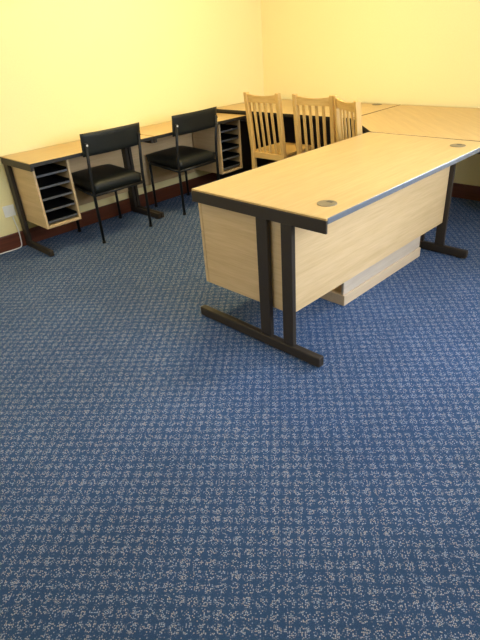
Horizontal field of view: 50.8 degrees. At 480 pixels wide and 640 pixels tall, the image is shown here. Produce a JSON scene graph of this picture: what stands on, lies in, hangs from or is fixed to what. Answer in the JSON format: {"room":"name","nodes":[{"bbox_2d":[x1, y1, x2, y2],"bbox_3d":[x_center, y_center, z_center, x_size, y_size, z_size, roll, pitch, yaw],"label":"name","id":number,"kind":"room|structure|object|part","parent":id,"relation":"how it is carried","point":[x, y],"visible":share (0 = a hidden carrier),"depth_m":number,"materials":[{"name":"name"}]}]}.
{"room":"office","nodes":[
{"label":"office","id":0,"kind":"room"},
{"bbox_2d":[0,0,263,236],"bbox_3d":[-1.811,-1.740,3.479,0.120,2.550,5.940,24,40,39],"label":"wall","id":1,"kind":"structure","parent":0,"point":[69,69],"depth_m":4.11,"materials":[{"name":"yellow paint"}]},
{"bbox_2d":[2,204,15,217],"bbox_3d":[-1.765,-0.835,3.870,0.014,0.086,0.086,24,40,39],"label":"wall socket","id":2,"kind":"object","parent":1,"relation":"attached to","point":[8,210],"visible":1,"depth_m":3.87,"materials":[{"name":"white plastic"}]},
{"bbox_2d":[0,173,216,252],"bbox_3d":[-1.683,-0.669,4.043,0.017,0.120,5.664,24,40,39],"label":"baseboard","id":3,"kind":"structure","parent":1,"relation":"attached to","point":[38,233],"depth_m":4.43,"materials":[{"name":"brown wood"}]},
{"bbox_2d":[0,192,479,639],"bbox_3d":[0.008,0.144,2.598,4.990,0.060,5.940,24,40,39],"label":"floor","id":4,"kind":"structure","parent":0,"point":[169,471],"depth_m":1.94,"materials":[{"name":"blue carpet"}]},
{"bbox_2d":[0,216,21,254],"bbox_3d":[-2.001,-0.521,3.700,0.027,0.250,0.829,21,38,36],"label":"power cable","id":5,"kind":"object","parent":4,"relation":"on","point":[12,216],"visible":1,"depth_m":3.95,"materials":[{"name":"white plastic"}]},
{"bbox_2d":[0,135,160,256],"bbox_3d":[-1.199,-1.029,4.030,0.487,0.692,1.044,24,40,39],"label":"desk","id":6,"kind":"object","parent":4,"relation":"on","point":[40,181],"visible":0.87,"depth_m":3.79,"materials":[{"name":"brown wood"}]},
{"bbox_3d":[-1.573,-1.101,3.567,0.483,0.048,0.028,24,40,39],"label":"leg frame","id":7,"kind":"part","parent":6,"relation":"part of","materials":[{"name":"brown metal"}]},
{"bbox_2d":[11,160,81,228],"bbox_3d":[-1.458,-0.974,3.787,0.380,0.458,0.280,24,40,39],"label":"shelf unit","id":8,"kind":"object","parent":6,"relation":"on","point":[46,195],"depth_m":3.75,"materials":[{"name":"brown wood"}]},
{"bbox_2d":[34,163,66,177],"bbox_3d":[-1.467,-1.105,3.710,0.353,0.030,0.244,24,40,39],"label":"tray","id":9,"kind":"object","parent":6,"relation":"on","point":[52,168],"depth_m":3.71,"materials":[{"name":"black plastic"}]},
{"bbox_2d":[36,174,69,189],"bbox_3d":[-1.461,-1.033,3.752,0.353,0.030,0.244,24,40,39],"label":"tray","id":10,"kind":"object","parent":6,"relation":"on","point":[52,180],"depth_m":3.75,"materials":[{"name":"black plastic"}]},
{"bbox_2d":[40,185,72,200],"bbox_3d":[-1.456,-0.962,3.793,0.353,0.030,0.244,24,40,39],"label":"tray","id":11,"kind":"object","parent":6,"relation":"on","point":[57,191],"depth_m":3.79,"materials":[{"name":"black plastic"}]},
{"bbox_2d":[43,196,74,212],"bbox_3d":[-1.450,-0.890,3.834,0.353,0.030,0.244,24,40,39],"label":"tray","id":12,"kind":"object","parent":6,"relation":"on","point":[63,201],"depth_m":3.82,"materials":[{"name":"black plastic"}]},
{"bbox_2d":[46,207,77,223],"bbox_3d":[-1.445,-0.818,3.876,0.353,0.030,0.244,24,40,39],"label":"tray","id":13,"kind":"object","parent":6,"relation":"on","point":[66,214],"depth_m":3.84,"materials":[{"name":"black plastic"}]},
{"bbox_3d":[-1.221,-1.316,3.863,0.487,0.024,1.038,24,40,39],"label":"edge trim","id":14,"kind":"part","parent":6,"relation":"part of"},
{"bbox_3d":[-1.262,-1.225,4.212,0.016,0.476,0.694,24,40,39],"label":"modesty panel","id":15,"kind":"part","parent":6,"relation":"part of","materials":[{"name":"brown wood"}]},
{"bbox_2d":[71,122,152,243],"bbox_3d":[-1.073,-1.112,4.026,0.494,0.822,0.508,24,40,39],"label":"chair","id":16,"kind":"object","parent":4,"relation":"on","point":[104,179],"visible":0.94,"depth_m":3.84,"materials":[{"name":"black leather"}]},
{"bbox_3d":[-1.359,-0.917,4.149,0.028,0.400,0.028,24,40,39],"label":"leg","id":17,"kind":"part","parent":16,"relation":"part of","materials":[{"name":"black metal"}]},
{"bbox_3d":[-1.078,-0.927,3.773,0.061,0.756,0.028,24,40,39],"label":"leg","id":18,"kind":"part","parent":16,"relation":"part of","materials":[{"name":"black metal"}]},
{"bbox_3d":[-1.092,-1.137,4.033,0.444,0.109,0.426,24,40,39],"label":"seat","id":19,"kind":"part","parent":16,"relation":"part of","materials":[{"name":"black leather"}]},
{"bbox_3d":[-1.081,-1.093,4.048,0.435,0.045,0.468,24,40,39],"label":"seat frame","id":20,"kind":"part","parent":16,"relation":"part of","materials":[{"name":"black metal"}]},
{"bbox_3d":[-0.938,-1.329,3.722,0.052,0.160,0.508,24,40,39],"label":"backrest","id":21,"kind":"part","parent":16,"relation":"part of","materials":[{"name":"black leather"}]},
{"bbox_3d":[-1.073,-1.079,4.393,0.028,0.400,0.028,24,40,39],"label":"leg","id":22,"kind":"part","parent":16,"relation":"part of","materials":[{"name":"black metal"}]},
{"bbox_3d":[-0.760,-1.108,4.044,0.061,0.756,0.028,24,40,39],"label":"leg","id":23,"kind":"part","parent":16,"relation":"part of","materials":[{"name":"black metal"}]},
{"bbox_2d":[146,106,219,214],"bbox_3d":[-0.508,-1.433,4.507,0.494,0.822,0.508,22,39,37],"label":"chair","id":24,"kind":"object","parent":4,"relation":"on","point":[178,159],"visible":0.97,"depth_m":4.34,"materials":[{"name":"black leather"}]},
{"bbox_3d":[-0.794,-1.232,4.619,0.028,0.400,0.028,22,39,37],"label":"leg","id":25,"kind":"part","parent":24,"relation":"part of","materials":[{"name":"black metal"}]},
{"bbox_3d":[-0.528,-1.457,4.513,0.444,0.109,0.426,22,39,37],"label":"seat","id":26,"kind":"part","parent":24,"relation":"part of","materials":[{"name":"black leather"}]},
{"bbox_3d":[-0.500,-1.249,4.253,0.061,0.756,0.028,22,39,37],"label":"leg","id":27,"kind":"part","parent":24,"relation":"part of","materials":[{"name":"black metal"}]},
{"bbox_3d":[-0.515,-1.414,4.528,0.435,0.045,0.468,22,39,37],"label":"seat frame","id":28,"kind":"part","parent":24,"relation":"part of","materials":[{"name":"black metal"}]},
{"bbox_3d":[-0.519,-1.399,4.873,0.028,0.400,0.028,22,39,37],"label":"leg","id":29,"kind":"part","parent":24,"relation":"part of","materials":[{"name":"black metal"}]},
{"bbox_3d":[-0.367,-1.654,4.208,0.052,0.160,0.508,22,39,37],"label":"backrest","id":30,"kind":"part","parent":24,"relation":"part of","materials":[{"name":"black plastic"}]},
{"bbox_3d":[-0.196,-1.435,4.535,0.061,0.756,0.028,22,39,37],"label":"leg","id":31,"kind":"part","parent":24,"relation":"part of","materials":[{"name":"black metal"}]},
{"bbox_2d":[127,113,246,217],"bbox_3d":[-0.457,-1.450,4.660,0.487,0.692,1.074,24,40,39],"label":"desk","id":32,"kind":"object","parent":4,"relation":"on","point":[229,148],"visible":0.52,"depth_m":4.70,"materials":[{"name":"brown wood"}]},
{"bbox_3d":[-0.716,-1.535,4.676,0.016,0.476,0.732,24,40,39],"label":"modesty panel","id":33,"kind":"part","parent":32,"relation":"part of","materials":[{"name":"brown wood"}]},
{"bbox_3d":[-0.479,-1.738,4.494,0.487,0.024,1.068,24,40,39],"label":"edge trim","id":34,"kind":"part","parent":32,"relation":"part of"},
{"bbox_2d":[192,120,242,173],"bbox_3d":[-0.217,-1.679,4.841,0.380,0.458,0.272,24,40,39],"label":"shelf unit","id":35,"kind":"object","parent":32,"relation":"on","point":[229,148],"depth_m":4.79,"materials":[{"name":"brown wood"}]},
{"bbox_2d":[220,124,237,132],"bbox_3d":[-0.226,-1.809,4.765,0.353,0.030,0.236,24,40,39],"label":"tray","id":36,"kind":"object","parent":32,"relation":"on","point":[223,127],"depth_m":4.76,"materials":[{"name":"black plastic"}]},
{"bbox_2d":[221,133,238,142],"bbox_3d":[-0.221,-1.738,4.806,0.353,0.030,0.236,24,40,39],"label":"tray","id":37,"kind":"object","parent":32,"relation":"on","point":[225,137],"depth_m":4.80,"materials":[{"name":"black plastic"}]},
{"bbox_2d":[221,142,238,151],"bbox_3d":[-0.215,-1.666,4.848,0.353,0.030,0.236,24,40,39],"label":"tray","id":38,"kind":"object","parent":32,"relation":"on","point":[225,146],"depth_m":4.84,"materials":[{"name":"black plastic"}]},
{"bbox_2d":[222,151,239,160],"bbox_3d":[-0.210,-1.594,4.889,0.353,0.030,0.236,24,40,39],"label":"tray","id":39,"kind":"object","parent":32,"relation":"on","point":[226,155],"depth_m":4.88,"materials":[{"name":"black plastic"}]},
{"bbox_2d":[223,160,239,169],"bbox_3d":[-0.204,-1.523,4.931,0.353,0.030,0.236,24,40,39],"label":"tray","id":40,"kind":"object","parent":32,"relation":"on","point":[227,164],"depth_m":4.90,"materials":[{"name":"black plastic"}]},
{"bbox_2d":[243,92,311,168],"bbox_3d":[0.357,-1.534,4.465,0.382,0.925,0.476,24,40,39],"label":"wooden chair","id":41,"kind":"object","parent":4,"relation":"on","point":[281,150],"visible":0.77,"depth_m":4.28,"materials":[{"name":"brown wood"}]},
{"bbox_3d":[0.101,-1.512,4.461,0.034,0.925,0.094,24,40,39],"label":"leg","id":42,"kind":"part","parent":41,"relation":"part of","materials":[{"name":"brown wood"}]},
{"bbox_3d":[0.177,-1.808,4.127,0.313,0.064,0.036,24,40,39],"label":"crest rail","id":43,"kind":"part","parent":41,"relation":"part of","materials":[{"name":"brown wood"}]},
{"bbox_3d":[0.247,-1.425,4.394,0.311,0.052,0.024,24,40,39],"label":"seat rail","id":44,"kind":"part","parent":41,"relation":"part of","materials":[{"name":"brown wood"}]},
{"bbox_3d":[0.347,-1.404,4.243,0.034,0.925,0.094,24,40,39],"label":"leg","id":45,"kind":"part","parent":41,"relation":"part of","materials":[{"name":"brown wood"}]},
{"bbox_3d":[0.393,-1.529,4.507,0.382,0.020,0.379,24,40,39],"label":"seat","id":46,"kind":"part","parent":41,"relation":"part of","materials":[{"name":"brown wood"}]},
{"bbox_2d":[217,99,399,177],"bbox_3d":[0.583,-1.658,4.846,1.604,0.728,0.752,24,40,39],"label":"office desk","id":47,"kind":"object","parent":4,"relation":"on","point":[287,104],"visible":0.28,"depth_m":5.03,"materials":[{"name":"brown wood"}]},
{"bbox_3d":[0.034,-1.890,5.349,0.018,0.699,0.727,24,40,39],"label":"panel","id":48,"kind":"part","parent":47,"relation":"part of","materials":[{"name":"beige wood"}]},
{"bbox_3d":[0.560,-1.958,4.673,1.604,0.024,0.752,24,40,39],"label":"edge trim","id":49,"kind":"part","parent":47,"relation":"part of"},
{"bbox_3d":[0.758,-1.811,4.983,1.518,0.564,0.018,24,40,39],"label":"modesty panel","id":50,"kind":"part","parent":47,"relation":"part of","materials":[{"name":"wood"}]},
{"bbox_2d":[292,94,336,154],"bbox_3d":[0.729,-1.371,4.136,0.382,0.925,0.476,24,40,39],"label":"wooden chair","id":51,"kind":"object","parent":4,"relation":"on","point":[297,100],"visible":0.4,"depth_m":3.88,"materials":[{"name":"brown wood"}]},
{"bbox_3d":[0.472,-1.350,4.132,0.034,0.925,0.094,24,40,39],"label":"leg","id":52,"kind":"part","parent":51,"relation":"part of","materials":[{"name":"brown wood"}]},
{"bbox_3d":[0.549,-1.645,3.798,0.313,0.064,0.036,24,40,39],"label":"crest rail","id":53,"kind":"part","parent":51,"relation":"part of","materials":[{"name":"brown wood"}]},
{"bbox_3d":[0.719,-1.242,3.914,0.034,0.925,0.094,24,40,39],"label":"leg","id":54,"kind":"part","parent":51,"relation":"part of","materials":[{"name":"brown wood"}]},
{"bbox_2d":[191,132,479,366],"bbox_3d":[0.614,-0.527,2.889,0.845,0.728,1.593,24,40,39],"label":"office desk","id":55,"kind":"object","parent":4,"relation":"on","point":[284,234],"visible":1,"depth_m":2.51,"materials":[{"name":"brown wood"}]},
{"bbox_3d":[-0.067,-0.621,2.678,0.019,0.200,0.386,24,40,39],"label":"drawer","id":56,"kind":"part","parent":55,"relation":"part of","materials":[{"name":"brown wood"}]},
{"bbox_3d":[-0.051,-0.409,2.800,0.019,0.285,0.386,24,40,39],"label":"drawer","id":57,"kind":"part","parent":55,"relation":"part of","materials":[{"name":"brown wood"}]},
{"bbox_3d":[0.061,-0.493,2.253,0.811,0.054,0.033,24,40,39],"label":"leg frame","id":58,"kind":"part","parent":55,"relation":"part of","materials":[{"name":"brown metal"}]},
{"bbox_3d":[0.608,-0.825,2.708,0.811,0.025,1.579,24,40,39],"label":"edge trim","id":59,"kind":"part","parent":55,"relation":"part of","materials":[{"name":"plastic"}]},
{"bbox_3d":[0.759,-0.542,2.711,0.018,0.485,1.518,24,40,39],"label":"modesty panel","id":60,"kind":"part","parent":55,"relation":"part of","materials":[{"name":"brown wood"}]},
{"bbox_2d":[333,95,362,141],"bbox_3d":[0.974,-1.166,3.748,0.476,0.925,0.382,-10,30,-10],"label":"wooden chair","id":61,"kind":"object","parent":4,"relation":"on","point":[339,105],"visible":0.32,"depth_m":3.54,"materials":[{"name":"brown wood"}]},
{"bbox_3d":[0.749,-1.215,3.863,0.094,0.925,0.034,-10,30,-10],"label":"leg","id":62,"kind":"part","parent":61,"relation":"part of","materials":[{"name":"brown wood"}]},
{"bbox_3d":[0.735,-1.489,3.503,0.036,0.064,0.313,-10,30,-10],"label":"crest rail","id":63,"kind":"part","parent":61,"relation":"part of","materials":[{"name":"brown wood"}]},
{"bbox_3d":[0.830,-1.051,3.569,0.094,0.925,0.034,-10,30,-10],"label":"leg","id":64,"kind":"part","parent":61,"relation":"part of","materials":[{"name":"brown wood"}]},
{"bbox_2d":[320,236,420,305],"bbox_3d":[0.787,-0.377,3.140,0.272,0.195,0.872,24,40,39],"label":"box","id":65,"kind":"object","parent":4,"relation":"on","point":[362,282],"visible":0.36,"depth_m":2.99,"materials":[{"name":"beige wood"}]},
{"bbox_2d":[354,105,479,141],"bbox_3d":[1.452,-1.134,3.832,1.218,0.725,1.158,24,40,39],"label":"desk","id":66,"kind":"object","parent":4,"relation":"on","point":[458,123],"visible":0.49,"depth_m":3.61,"materials":[{"name":"brown wood"}]},
{"bbox_2d":[261,0,479,185],"bbox_3d":[1.958,-2.139,3.675,4.750,2.550,0.120,24,40,39],"label":"wall","id":67,"kind":"structure","parent":0,"point":[402,52],"depth_m":4.36,"materials":[{"name":"yellow paint"}]},
{"bbox_2d":[268,159,479,200],"bbox_3d":[1.989,-1.062,4.242,4.750,0.120,0.017,24,40,39],"label":"baseboard","id":68,"kind":"structure","parent":67,"relation":"attached to","point":[471,192],"depth_m":4.29,"materials":[{"name":"brown wood"}]}
]}

